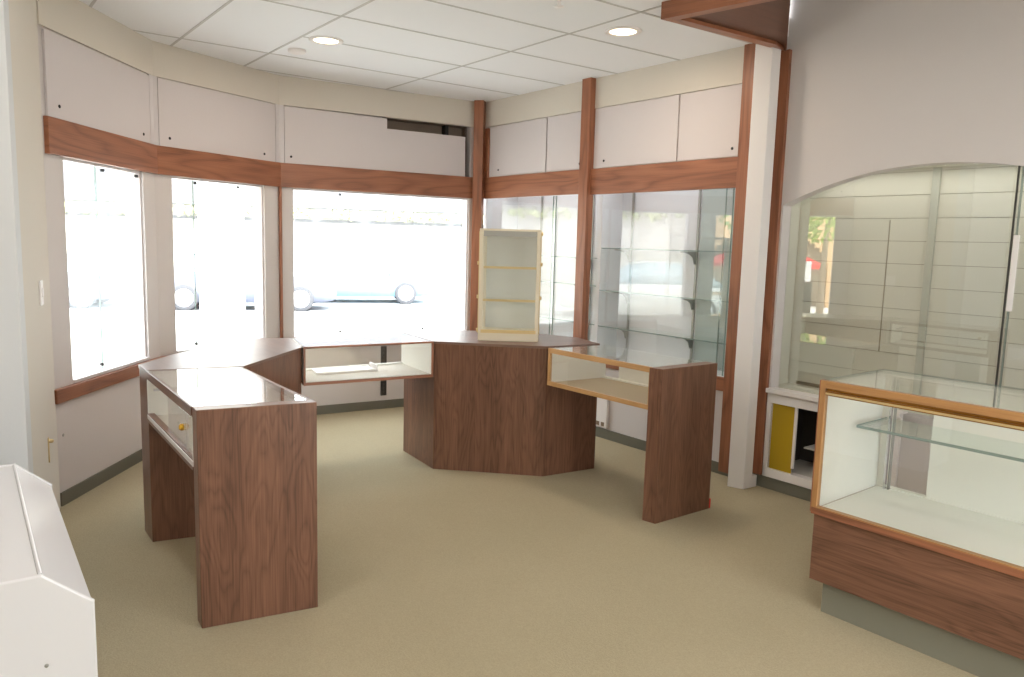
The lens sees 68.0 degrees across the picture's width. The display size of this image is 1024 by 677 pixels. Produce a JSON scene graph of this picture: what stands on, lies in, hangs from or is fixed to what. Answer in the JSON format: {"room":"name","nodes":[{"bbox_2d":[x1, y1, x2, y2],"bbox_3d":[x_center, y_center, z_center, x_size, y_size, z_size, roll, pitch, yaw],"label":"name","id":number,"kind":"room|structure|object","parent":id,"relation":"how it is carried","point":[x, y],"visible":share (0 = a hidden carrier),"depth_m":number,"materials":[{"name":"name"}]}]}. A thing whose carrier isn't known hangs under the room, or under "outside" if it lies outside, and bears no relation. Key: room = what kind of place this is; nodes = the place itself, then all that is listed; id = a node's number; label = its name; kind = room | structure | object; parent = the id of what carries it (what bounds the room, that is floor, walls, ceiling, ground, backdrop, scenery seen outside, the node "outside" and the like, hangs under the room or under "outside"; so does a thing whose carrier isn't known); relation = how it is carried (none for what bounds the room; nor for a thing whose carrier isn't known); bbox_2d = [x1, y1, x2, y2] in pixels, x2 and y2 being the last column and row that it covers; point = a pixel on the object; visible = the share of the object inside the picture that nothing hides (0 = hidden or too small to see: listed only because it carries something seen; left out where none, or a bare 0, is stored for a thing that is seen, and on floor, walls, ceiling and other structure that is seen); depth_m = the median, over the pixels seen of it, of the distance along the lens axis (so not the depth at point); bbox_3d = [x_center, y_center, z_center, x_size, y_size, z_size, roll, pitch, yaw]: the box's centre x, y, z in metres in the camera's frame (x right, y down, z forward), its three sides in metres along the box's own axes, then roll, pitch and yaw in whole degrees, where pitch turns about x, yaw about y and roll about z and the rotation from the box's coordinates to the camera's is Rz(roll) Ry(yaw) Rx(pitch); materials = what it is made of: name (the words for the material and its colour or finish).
{"room":"shop","nodes":[
{"label":"shop","id":0,"kind":"room"},
{"bbox_2d":[0,0,33,473],"bbox_3d":[-2.661,-0.382,3.140,1.080,3.240,0.154,-4,9,-37],"label":"wall pier","id":1,"kind":"object","parent":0,"point":[15,419],"visible":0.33,"depth_m":3.40,"materials":[{"name":"paint"}]},
{"bbox_2d":[8,0,60,509],"bbox_3d":[-2.565,-0.482,3.955,0.140,3.240,1.352,-2,8,-26],"label":"wall","id":2,"kind":"structure","parent":0,"point":[22,13],"depth_m":3.96,"materials":[{"name":"beige paint"}]},
{"bbox_2d":[39,280,43,305],"bbox_3d":[-2.553,-0.248,4.125,0.016,0.135,0.105,-2,8,-26],"label":"light switch","id":3,"kind":"object","parent":2,"relation":"attached to","point":[41,289],"visible":1,"depth_m":4.09,"materials":[{"name":"white plastic"}]},
{"bbox_2d":[48,437,53,462],"bbox_3d":[-2.574,0.621,4.244,0.028,0.140,0.030,-2,8,-26],"label":"brass fitting","id":4,"kind":"object","parent":2,"relation":"attached to","point":[49,440],"visible":1,"depth_m":4.23,"materials":[{"name":"gold metal"}]},
{"bbox_2d":[37,24,159,492],"bbox_3d":[-2.834,-0.647,5.215,0.151,3.240,1.471,2,7,0],"label":"wall","id":5,"kind":"structure","parent":0,"point":[101,428],"depth_m":5.05,"materials":[{"name":"paint"}]},
{"bbox_2d":[42,28,150,142],"bbox_3d":[-2.733,-1.639,5.085,0.022,0.500,1.260,2,7,0],"label":"access panel","id":6,"kind":"object","parent":5,"relation":"attached to","point":[84,86],"visible":0.94,"depth_m":4.95,"materials":[{"name":"paint"}]},
{"bbox_2d":[43,116,157,173],"bbox_3d":[-2.732,-1.284,5.142,0.030,0.217,1.362,2,7,0],"label":"trim","id":7,"kind":"structure","parent":5,"relation":"attached to","point":[63,138],"depth_m":4.98,"materials":[{"name":"brown wood"}]},
{"bbox_2d":[63,157,150,382],"bbox_3d":[-2.812,-0.481,5.241,0.119,1.415,1.020,2,7,0],"label":"window","id":8,"kind":"structure","parent":5,"relation":"in","point":[135,179],"depth_m":5.67,"materials":[{"name":"paint"}]},
{"bbox_2d":[54,356,162,403],"bbox_3d":[-2.773,0.271,5.314,0.030,0.087,1.400,2,7,0],"label":"trim","id":9,"kind":"structure","parent":5,"relation":"attached to","point":[81,388],"depth_m":5.05,"materials":[{"name":"brown wood"}]},
{"bbox_2d":[60,398,403,505],"bbox_3d":[-1.955,0.774,6.751,0.899,0.085,4.324,6,9,34],"label":"baseboard","id":10,"kind":"structure","parent":5,"relation":"attached to","point":[97,479],"depth_m":5.53,"materials":[{"name":"rubber"}]},
{"bbox_2d":[36,0,473,126],"bbox_3d":[-1.898,-2.184,6.391,0.948,0.275,4.373,6,9,34],"label":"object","id":11,"kind":"structure","parent":5,"relation":"attached to","point":[75,20],"depth_m":6.36,"materials":[{"name":"beige paint"}]},
{"bbox_2d":[155,77,279,355],"bbox_3d":[-2.510,-0.798,6.486,0.140,3.240,1.382,5,8,28],"label":"wall","id":12,"kind":"structure","parent":0,"point":[163,183],"depth_m":6.10,"materials":[{"name":"paint"}]},
{"bbox_2d":[147,74,283,162],"bbox_3d":[-2.420,-1.792,6.321,0.053,0.513,1.389,5,8,28],"label":"trim","id":13,"kind":"structure","parent":12,"relation":"attached to","point":[279,109],"depth_m":5.81,"materials":[{"name":"paint"}]},
{"bbox_2d":[157,78,275,161],"bbox_3d":[-2.420,-1.790,6.324,0.022,0.508,1.188,5,8,28],"label":"access panel","id":14,"kind":"object","parent":12,"relation":"attached to","point":[190,117],"visible":1,"depth_m":6.25,"materials":[{"name":"paint"}]},
{"bbox_2d":[172,176,264,352],"bbox_3d":[-2.499,-0.628,6.481,0.112,1.415,0.970,5,8,28],"label":"window","id":15,"kind":"structure","parent":12,"relation":"in","point":[259,188],"depth_m":6.84,"materials":[{"name":"paint"}]},
{"bbox_2d":[157,145,280,186],"bbox_3d":[-2.418,-1.430,6.366,0.030,0.217,1.290,5,8,28],"label":"trim","id":16,"kind":"structure","parent":12,"relation":"attached to","point":[172,161],"depth_m":6.29,"materials":[{"name":"brown wood"}]},
{"bbox_2d":[278,187,282,337],"bbox_3d":[-2.133,-0.684,7.014,0.030,1.412,0.030,-1,8,-22],"label":"trim","id":17,"kind":"structure","parent":12,"relation":"attached to","point":[279,188],"depth_m":7.00,"materials":[{"name":"brown wood"}]},
{"bbox_2d":[282,107,471,405],"bbox_3d":[-1.315,-0.913,7.651,2.176,3.240,0.260,-3,8,-31],"label":"wall","id":18,"kind":"structure","parent":0,"point":[327,394],"depth_m":7.51,"materials":[{"name":"paint"}]},
{"bbox_2d":[284,106,464,176],"bbox_3d":[-1.279,-1.893,7.385,1.846,0.508,0.026,-3,8,-31],"label":"access panel","id":19,"kind":"object","parent":18,"relation":"attached to","point":[311,136],"visible":1,"depth_m":7.29,"materials":[{"name":"paint"}]},
{"bbox_2d":[281,163,472,197],"bbox_3d":[-1.226,-1.533,7.447,2.080,0.217,0.030,-3,8,-31],"label":"trim","id":20,"kind":"structure","parent":18,"relation":"attached to","point":[292,175],"depth_m":7.36,"materials":[{"name":"brown wood"}]},
{"bbox_2d":[292,188,467,337],"bbox_3d":[-1.278,-0.736,7.598,1.860,1.415,0.112,-3,8,-31],"label":"window","id":21,"kind":"structure","parent":18,"relation":"in","point":[465,239],"depth_m":7.78,"materials":[{"name":"paint"}]},
{"bbox_2d":[381,346,386,395],"bbox_3d":[-1.297,0.327,7.676,0.060,0.504,0.015,-3,8,-31],"label":"rail","id":22,"kind":"object","parent":18,"relation":"attached to","point":[383,348],"visible":0.71,"depth_m":7.67,"materials":[{"name":"black metal"}]},
{"bbox_2d":[469,127,473,176],"bbox_3d":[-0.380,-1.936,7.921,0.130,0.508,0.020,-3,8,-31],"label":"trim","id":23,"kind":"structure","parent":18,"relation":"attached to","point":[471,128],"depth_m":7.89,"materials":[{"name":"paint"}]},
{"bbox_2d":[79,0,790,101],"bbox_3d":[0.112,-1.885,3.027,5.568,0.123,8.889,-4,9,-38],"label":"ceiling","id":24,"kind":"structure","parent":0,"point":[470,50],"depth_m":5.41,"materials":[{"name":"tile"}]},
{"bbox_2d":[288,48,305,54],"bbox_3d":[-1.663,-2.217,5.875,0.140,0.032,0.140,2,7,0],"label":"smoke detector","id":25,"kind":"object","parent":24,"relation":"attached to","point":[297,51],"visible":1,"depth_m":5.83,"materials":[{"name":"white plastic"}]},
{"bbox_2d":[308,35,343,45],"bbox_3d":[-1.360,-2.180,5.556,0.250,0.014,0.250,2,7,0],"label":"recessed light","id":26,"kind":"object","parent":24,"relation":"in","point":[318,39],"visible":1,"depth_m":5.55,"materials":[{"name":"white metal"}]},
{"bbox_2d":[554,0,563,8],"bbox_3d":[0.279,-2.009,4.494,0.058,0.094,0.060,2,7,0],"label":"sprinkler","id":27,"kind":"object","parent":24,"relation":"attached to","point":[558,6],"visible":1,"depth_m":4.49,"materials":[{"name":"white metal"}]},
{"bbox_2d":[604,26,641,36],"bbox_3d":[0.748,-2.069,5.118,0.250,0.014,0.250,2,7,0],"label":"recessed light","id":28,"kind":"object","parent":24,"relation":"in","point":[616,31],"visible":1,"depth_m":5.11,"materials":[{"name":"white metal"}]},
{"bbox_2d":[661,0,789,50],"bbox_3d":[1.321,-1.949,4.668,0.718,0.099,1.255,4,8,18],"label":"wooden soffit","id":29,"kind":"object","parent":24,"relation":"attached to","point":[760,22],"visible":1,"depth_m":4.49,"materials":[{"name":"brown wood"}]},
{"bbox_2d":[60,407,977,676],"bbox_3d":[0.018,1.349,3.418,5.429,0.120,8.768,-4,9,-38],"label":"floor","id":30,"kind":"structure","parent":0,"point":[424,571],"depth_m":3.83,"materials":[{"name":"beige carpet"}]},
{"bbox_2d":[0,464,97,676],"bbox_3d":[-1.851,0.969,2.677,0.526,0.719,1.303,-4,9,-36],"label":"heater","id":31,"kind":"object","parent":30,"relation":"on","point":[48,622],"visible":1,"depth_m":2.26,"materials":[{"name":"metal"}]},
{"bbox_2d":[138,338,301,541],"bbox_3d":[-1.774,0.566,4.893,0.606,0.970,1.516,2,7,7],"label":"display counter","id":32,"kind":"object","parent":30,"relation":"on","point":[168,481],"visible":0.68,"depth_m":4.29,"materials":[{"name":"brown wood"}]},
{"bbox_2d":[138,338,301,372],"bbox_3d":[-1.761,0.094,4.833,0.606,0.018,1.516,2,7,7],"label":"countertop","id":33,"kind":"structure","parent":32,"relation":"on","point":[245,353],"depth_m":4.66,"materials":[{"name":"brown wood"}]},
{"bbox_2d":[146,367,317,627],"bbox_3d":[-1.441,0.710,3.813,0.512,0.971,1.203,-4,9,-35],"label":"case","id":34,"kind":"object","parent":30,"relation":"on","point":[254,465],"visible":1,"depth_m":3.37,"materials":[{"name":"brown wood"}]},
{"bbox_2d":[470,100,485,330],"bbox_3d":[-0.369,-0.879,7.989,0.100,3.140,0.100,3,7,11],"label":"post","id":35,"kind":"object","parent":30,"relation":"on","point":[479,105],"visible":0.51,"depth_m":7.87,"materials":[{"name":"brown wood"}]},
{"bbox_2d":[403,330,599,475],"bbox_3d":[-0.115,0.475,5.973,1.530,0.970,0.866,2,7,0],"label":"counter","id":36,"kind":"object","parent":30,"relation":"on","point":[485,406],"visible":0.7,"depth_m":5.63,"materials":[{"name":"brown wood"}]},
{"bbox_2d":[293,333,433,385],"bbox_3d":[-1.133,0.137,5.619,0.959,0.267,0.566,-3,8,-30],"label":"case","id":37,"kind":"object","parent":36,"relation":"attached to","point":[417,353],"visible":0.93,"depth_m":5.59,"materials":[{"name":"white wood"}]},
{"bbox_2d":[312,362,377,374],"bbox_3d":[-1.249,0.220,5.661,0.462,0.046,0.172,-3,8,-30],"label":"acrylic tray","id":38,"kind":"object","parent":37,"relation":"on","point":[372,366],"visible":1,"depth_m":5.64,"materials":[{"name":"white plastic"}]},
{"bbox_2d":[405,330,599,348],"bbox_3d":[-0.102,0.003,5.914,1.530,0.018,0.866,2,7,0],"label":"countertop","id":39,"kind":"structure","parent":36,"relation":"on","point":[455,337],"depth_m":5.74,"materials":[{"name":"brown wood"}]},
{"bbox_2d":[476,228,542,341],"bbox_3d":[-0.019,-0.411,5.799,0.485,0.835,0.313,2,7,0],"label":"display cabinet","id":40,"kind":"object","parent":36,"relation":"on","point":[509,274],"visible":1,"depth_m":5.90,"materials":[{"name":"beige wood"}]},
{"bbox_2d":[484,297,534,299],"bbox_3d":[-0.015,-0.298,5.815,0.406,0.008,0.248,2,7,0],"label":"shelf","id":41,"kind":"object","parent":40,"relation":"attached to","point":[485,298],"depth_m":5.87,"materials":[{"name":"beige wood"}]},
{"bbox_2d":[573,77,595,339],"bbox_3d":[0.638,-0.704,6.812,0.080,3.140,0.112,-4,9,-38],"label":"post","id":42,"kind":"object","parent":30,"relation":"on","point":[585,200],"visible":0.56,"depth_m":6.73,"materials":[{"name":"brown wood"}]},
{"bbox_2d":[547,345,717,523],"bbox_3d":[0.785,0.594,5.211,0.550,0.971,1.060,-4,9,-37],"label":"case","id":43,"kind":"object","parent":30,"relation":"on","point":[678,394],"visible":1,"depth_m":4.84,"materials":[{"name":"brown wood"}]},
{"bbox_2d":[718,43,755,473],"bbox_3d":[1.654,-0.533,5.547,0.050,3.110,0.100,-4,9,-38],"label":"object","id":44,"kind":"object","parent":30,"relation":"on","point":[749,49],"visible":0.56,"depth_m":5.52,"materials":[{"name":"brown wood"}]},
{"bbox_2d":[727,44,780,488],"bbox_3d":[1.709,-0.487,5.309,0.150,3.140,0.165,8,10,41],"label":"column","id":45,"kind":"structure","parent":30,"relation":"on","point":[767,59],"depth_m":5.26,"materials":[{"name":"white paint"}]},
{"bbox_2d":[809,369,1023,676],"bbox_3d":[2.242,0.834,3.030,0.630,1.115,1.904,-4,9,-39],"label":"showcase","id":46,"kind":"object","parent":30,"relation":"on","point":[938,574],"visible":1,"depth_m":3.41,"materials":[{"name":"brown wood"}]},
{"bbox_2d":[484,188,735,376],"bbox_3d":[0.889,-0.689,6.981,0.440,1.760,3.320,-4,9,-38],"label":"glass display case","id":47,"kind":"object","parent":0,"point":[667,220],"depth_m":6.91,"materials":[{"name":"clear glass"}]},
{"bbox_2d":[501,195,565,334],"bbox_3d":[0.210,-0.679,7.479,0.020,1.410,1.530,-4,9,-38],"label":"door","id":48,"kind":"structure","parent":47,"relation":"in","point":[542,196],"depth_m":7.24,"materials":[{"name":"clear glass"}]},
{"bbox_2d":[540,196,542,229],"bbox_3d":[0.297,-0.840,8.017,0.008,1.590,0.022,-4,9,-38],"label":"rail","id":49,"kind":"object","parent":47,"relation":"attached to","point":[541,196],"visible":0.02,"depth_m":7.95,"materials":[{"name":"grey metal"}]},
{"bbox_2d":[539,313,594,324],"bbox_3d":[0.396,-0.167,7.742,0.246,0.119,1.505,-4,9,-38],"label":"glass shelf","id":50,"kind":"object","parent":47,"relation":"attached to","point":[555,317],"visible":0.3,"depth_m":7.56,"materials":[{"name":"clear glass"}]},
{"bbox_2d":[541,279,596,291],"bbox_3d":[0.405,-0.524,7.697,0.246,0.119,1.505,-4,9,-38],"label":"glass shelf","id":51,"kind":"object","parent":47,"relation":"attached to","point":[542,280],"visible":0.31,"depth_m":7.47,"materials":[{"name":"clear glass"}]},
{"bbox_2d":[541,255,597,266],"bbox_3d":[0.412,-0.777,7.665,0.246,0.119,1.505,-4,9,-38],"label":"glass shelf","id":52,"kind":"object","parent":47,"relation":"attached to","point":[541,255],"visible":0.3,"depth_m":7.40,"materials":[{"name":"clear glass"}]},
{"bbox_2d":[588,195,594,340],"bbox_3d":[0.771,-0.752,7.417,0.008,1.590,0.022,-4,9,-38],"label":"rail","id":53,"kind":"object","parent":47,"relation":"attached to","point":[593,195],"visible":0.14,"depth_m":7.41,"materials":[{"name":"grey metal"}]},
{"bbox_2d":[626,193,634,347],"bbox_3d":[1.094,-0.692,7.007,0.008,1.590,0.022,-4,9,-38],"label":"rail","id":54,"kind":"object","parent":47,"relation":"attached to","point":[633,196],"visible":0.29,"depth_m":7.00,"materials":[{"name":"grey metal"}]},
{"bbox_2d":[598,324,725,348],"bbox_3d":[1.387,0.023,6.485,0.246,0.119,1.610,-4,9,-38],"label":"glass shelf","id":55,"kind":"object","parent":47,"relation":"attached to","point":[688,337],"visible":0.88,"depth_m":6.51,"materials":[{"name":"clear glass"}]},
{"bbox_2d":[600,289,728,309],"bbox_3d":[1.396,-0.305,6.444,0.246,0.119,1.610,-4,9,-38],"label":"glass shelf","id":56,"kind":"object","parent":47,"relation":"attached to","point":[625,293],"visible":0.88,"depth_m":6.46,"materials":[{"name":"clear glass"}]},
{"bbox_2d":[601,248,731,263],"bbox_3d":[1.407,-0.686,6.396,0.246,0.119,1.610,-4,9,-38],"label":"glass shelf","id":57,"kind":"object","parent":47,"relation":"attached to","point":[627,252],"visible":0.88,"depth_m":6.40,"materials":[{"name":"clear glass"}]},
{"bbox_2d":[689,190,701,358],"bbox_3d":[1.555,-0.606,6.422,0.008,1.590,0.022,-4,9,-38],"label":"rail","id":58,"kind":"object","parent":47,"relation":"attached to","point":[700,191],"visible":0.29,"depth_m":6.42,"materials":[{"name":"grey metal"}]},
{"bbox_2d":[716,188,734,375],"bbox_3d":[1.183,-0.497,6.244,0.020,1.410,1.555,-4,9,-38],"label":"door","id":59,"kind":"structure","parent":47,"relation":"in","point":[733,188],"depth_m":5.71,"materials":[{"name":"clear glass"}]},
{"bbox_2d":[485,0,1023,494],"bbox_3d":[2.365,-0.838,4.712,0.100,4.020,8.600,-4,9,-38],"label":"wall","id":60,"kind":"structure","parent":0,"point":[877,86],"depth_m":4.65,"materials":[{"name":"paint"}]},
{"bbox_2d":[484,128,489,177],"bbox_3d":[-0.259,-1.922,7.878,0.030,0.498,0.065,-4,9,-38],"label":"trim","id":61,"kind":"structure","parent":60,"relation":"attached to","point":[487,130],"depth_m":7.86,"materials":[{"name":"brown wood"}]},
{"bbox_2d":[489,118,547,176],"bbox_3d":[0.048,-1.872,7.506,0.022,0.508,0.894,-4,9,-38],"label":"access panel","id":62,"kind":"object","parent":60,"relation":"attached to","point":[519,148],"visible":1,"depth_m":7.47,"materials":[{"name":"paint"}]},
{"bbox_2d":[484,170,578,198],"bbox_3d":[0.168,-1.487,7.372,0.028,0.217,1.540,-4,9,-38],"label":"trim","id":63,"kind":"structure","parent":60,"relation":"attached to","point":[558,182],"depth_m":7.30,"materials":[{"name":"brown wood"}]},
{"bbox_2d":[546,112,580,171],"bbox_3d":[0.492,-1.790,6.943,0.022,0.508,0.518,-4,9,-38],"label":"access panel","id":64,"kind":"object","parent":60,"relation":"attached to","point":[563,133],"visible":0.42,"depth_m":6.96,"materials":[{"name":"paint"}]},
{"bbox_2d":[596,397,608,428],"bbox_3d":[0.803,0.559,6.737,0.034,0.460,0.140,-4,9,-38],"label":"wall outlet","id":65,"kind":"object","parent":60,"relation":"attached to","point":[602,412],"visible":0.56,"depth_m":6.73,"materials":[{"name":"white plastic"}]},
{"bbox_2d":[485,46,743,127],"bbox_3d":[0.783,-2.135,6.576,0.062,0.275,3.450,-4,9,-38],"label":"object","id":66,"kind":"structure","parent":60,"relation":"attached to","point":[723,68],"depth_m":6.26,"materials":[{"name":"beige paint"}]},
{"bbox_2d":[593,95,679,168],"bbox_3d":[1.009,-1.693,6.288,0.022,0.508,0.927,-4,9,-38],"label":"access panel","id":67,"kind":"object","parent":60,"relation":"attached to","point":[641,132],"visible":1,"depth_m":6.25,"materials":[{"name":"paint"}]},
{"bbox_2d":[590,157,737,194],"bbox_3d":[1.172,-1.292,6.099,0.028,0.221,1.545,-4,9,-38],"label":"trim","id":68,"kind":"structure","parent":60,"relation":"attached to","point":[718,173],"depth_m":6.01,"materials":[{"name":"brown wood"}]},
{"bbox_2d":[606,364,723,390],"bbox_3d":[0.629,0.165,6.930,0.028,0.105,3.175,-4,9,-38],"label":"trim","id":69,"kind":"structure","parent":60,"relation":"attached to","point":[720,380],"depth_m":5.73,"materials":[{"name":"brown wood"}]},
{"bbox_2d":[595,427,810,501],"bbox_3d":[2.237,1.111,4.962,0.012,0.085,8.500,-4,9,-38],"label":"baseboard","id":70,"kind":"structure","parent":60,"relation":"attached to","point":[783,487],"depth_m":5.52,"materials":[{"name":"rubber"}]},
{"bbox_2d":[677,84,741,160],"bbox_3d":[1.481,-1.605,5.689,0.022,0.508,0.576,-4,9,-38],"label":"access panel","id":71,"kind":"object","parent":60,"relation":"attached to","point":[709,123],"visible":0.98,"depth_m":5.68,"materials":[{"name":"paint"}]},
{"bbox_2d":[752,49,791,474],"bbox_3d":[1.818,-0.489,5.348,0.040,2.960,0.095,-4,9,-38],"label":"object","id":72,"kind":"object","parent":60,"relation":"attached to","point":[786,56],"visible":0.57,"depth_m":5.31,"materials":[{"name":"brown wood"}]},
{"bbox_2d":[762,387,907,488],"bbox_3d":[2.268,0.711,5.210,0.475,0.643,0.940,-4,9,-38],"label":"cupboard","id":73,"kind":"object","parent":60,"relation":"attached to","point":[794,415],"visible":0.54,"depth_m":5.36,"materials":[{"name":"white wood"}]},
{"bbox_2d":[804,444,814,450],"bbox_3d":[2.372,0.798,5.170,0.290,0.010,0.670,-4,9,-38],"label":"shelf","id":74,"kind":"object","parent":73,"relation":"attached to","point":[812,447],"depth_m":5.33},
{"bbox_2d":[779,164,1023,416],"bbox_3d":[2.633,-0.423,4.690,0.250,1.816,2.120,-4,9,-38],"label":"glass display case","id":75,"kind":"object","parent":60,"relation":"in","point":[838,237],"visible":0.6,"depth_m":4.93,"materials":[{"name":"clear glass"}]},
{"bbox_2d":[878,220,890,350],"bbox_3d":[2.471,-0.347,5.039,0.002,0.870,0.007,-4,9,-38],"label":"trim","id":76,"kind":"structure","parent":75,"relation":"attached to","point":[890,220],"depth_m":5.04,"materials":[{"name":"metal"}]},
{"bbox_2d":[912,167,941,394],"bbox_3d":[2.631,-0.326,4.822,0.018,1.490,0.045,-4,9,-38],"label":"rail","id":77,"kind":"object","parent":75,"relation":"attached to","point":[937,172],"visible":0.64,"depth_m":4.80,"materials":[{"name":"metal"}]},
{"bbox_2d":[781,166,1023,415],"bbox_3d":[2.503,-0.293,4.575,0.043,1.514,1.973,-4,9,-35],"label":"door","id":78,"kind":"structure","parent":60,"relation":"in","point":[1016,239],"depth_m":4.19,"materials":[{"name":"clear glass"}]},
{"label":"outside","id":79,"kind":"structure","parent":0,"visible":0},
{"bbox_2d":[70,283,461,373],"bbox_3d":[-14.957,-1.822,26.026,90.000,0.020,80.000,2,7,0],"label":"ground","id":80,"kind":"structure","parent":79,"point":[85,339],"depth_m":13.82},
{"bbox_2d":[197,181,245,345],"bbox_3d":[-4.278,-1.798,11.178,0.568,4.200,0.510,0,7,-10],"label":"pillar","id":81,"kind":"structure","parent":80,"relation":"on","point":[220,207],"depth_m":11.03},
{"bbox_2d":[63,162,484,283],"bbox_3d":[-2.125,-6.176,35.259,70.001,7.000,6.951,0,7,-12],"label":"building","id":82,"kind":"structure","parent":80,"relation":"on","point":[422,237],"depth_m":31.36,"materials":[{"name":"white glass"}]},
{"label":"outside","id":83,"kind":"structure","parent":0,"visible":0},
{"bbox_2d":[69,294,460,326],"bbox_3d":[-1.569,-0.831,20.904,60.000,0.004,9.000,0,7,-12],"label":"road","id":84,"kind":"structure","parent":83,"point":[424,311],"depth_m":18.30,"materials":[{"name":"white asphalt"}]},
{"bbox_2d":[67,254,128,308],"bbox_3d":[-11.763,-1.536,18.492,4.400,1.465,2.040,0,7,-14],"label":"car","id":85,"kind":"object","parent":84,"relation":"on","point":[83,282],"visible":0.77,"depth_m":18.17,"materials":[{"name":"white metal"}]},
{"bbox_2d":[174,250,336,311],"bbox_3d":[-6.712,-1.501,19.286,4.400,1.465,2.040,0,7,-12],"label":"car","id":86,"kind":"object","parent":84,"relation":"on","point":[308,289],"visible":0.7,"depth_m":18.56,"materials":[{"name":"painted metal"},{"name":"glass"},{"name":"rubber"}]},
{"bbox_2d":[294,251,433,303],"bbox_3d":[-4.553,-1.817,22.262,4.400,1.465,2.040,0,7,-14],"label":"car","id":87,"kind":"object","parent":84,"relation":"on","point":[355,273],"visible":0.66,"depth_m":21.54,"materials":[{"name":"white metal"}]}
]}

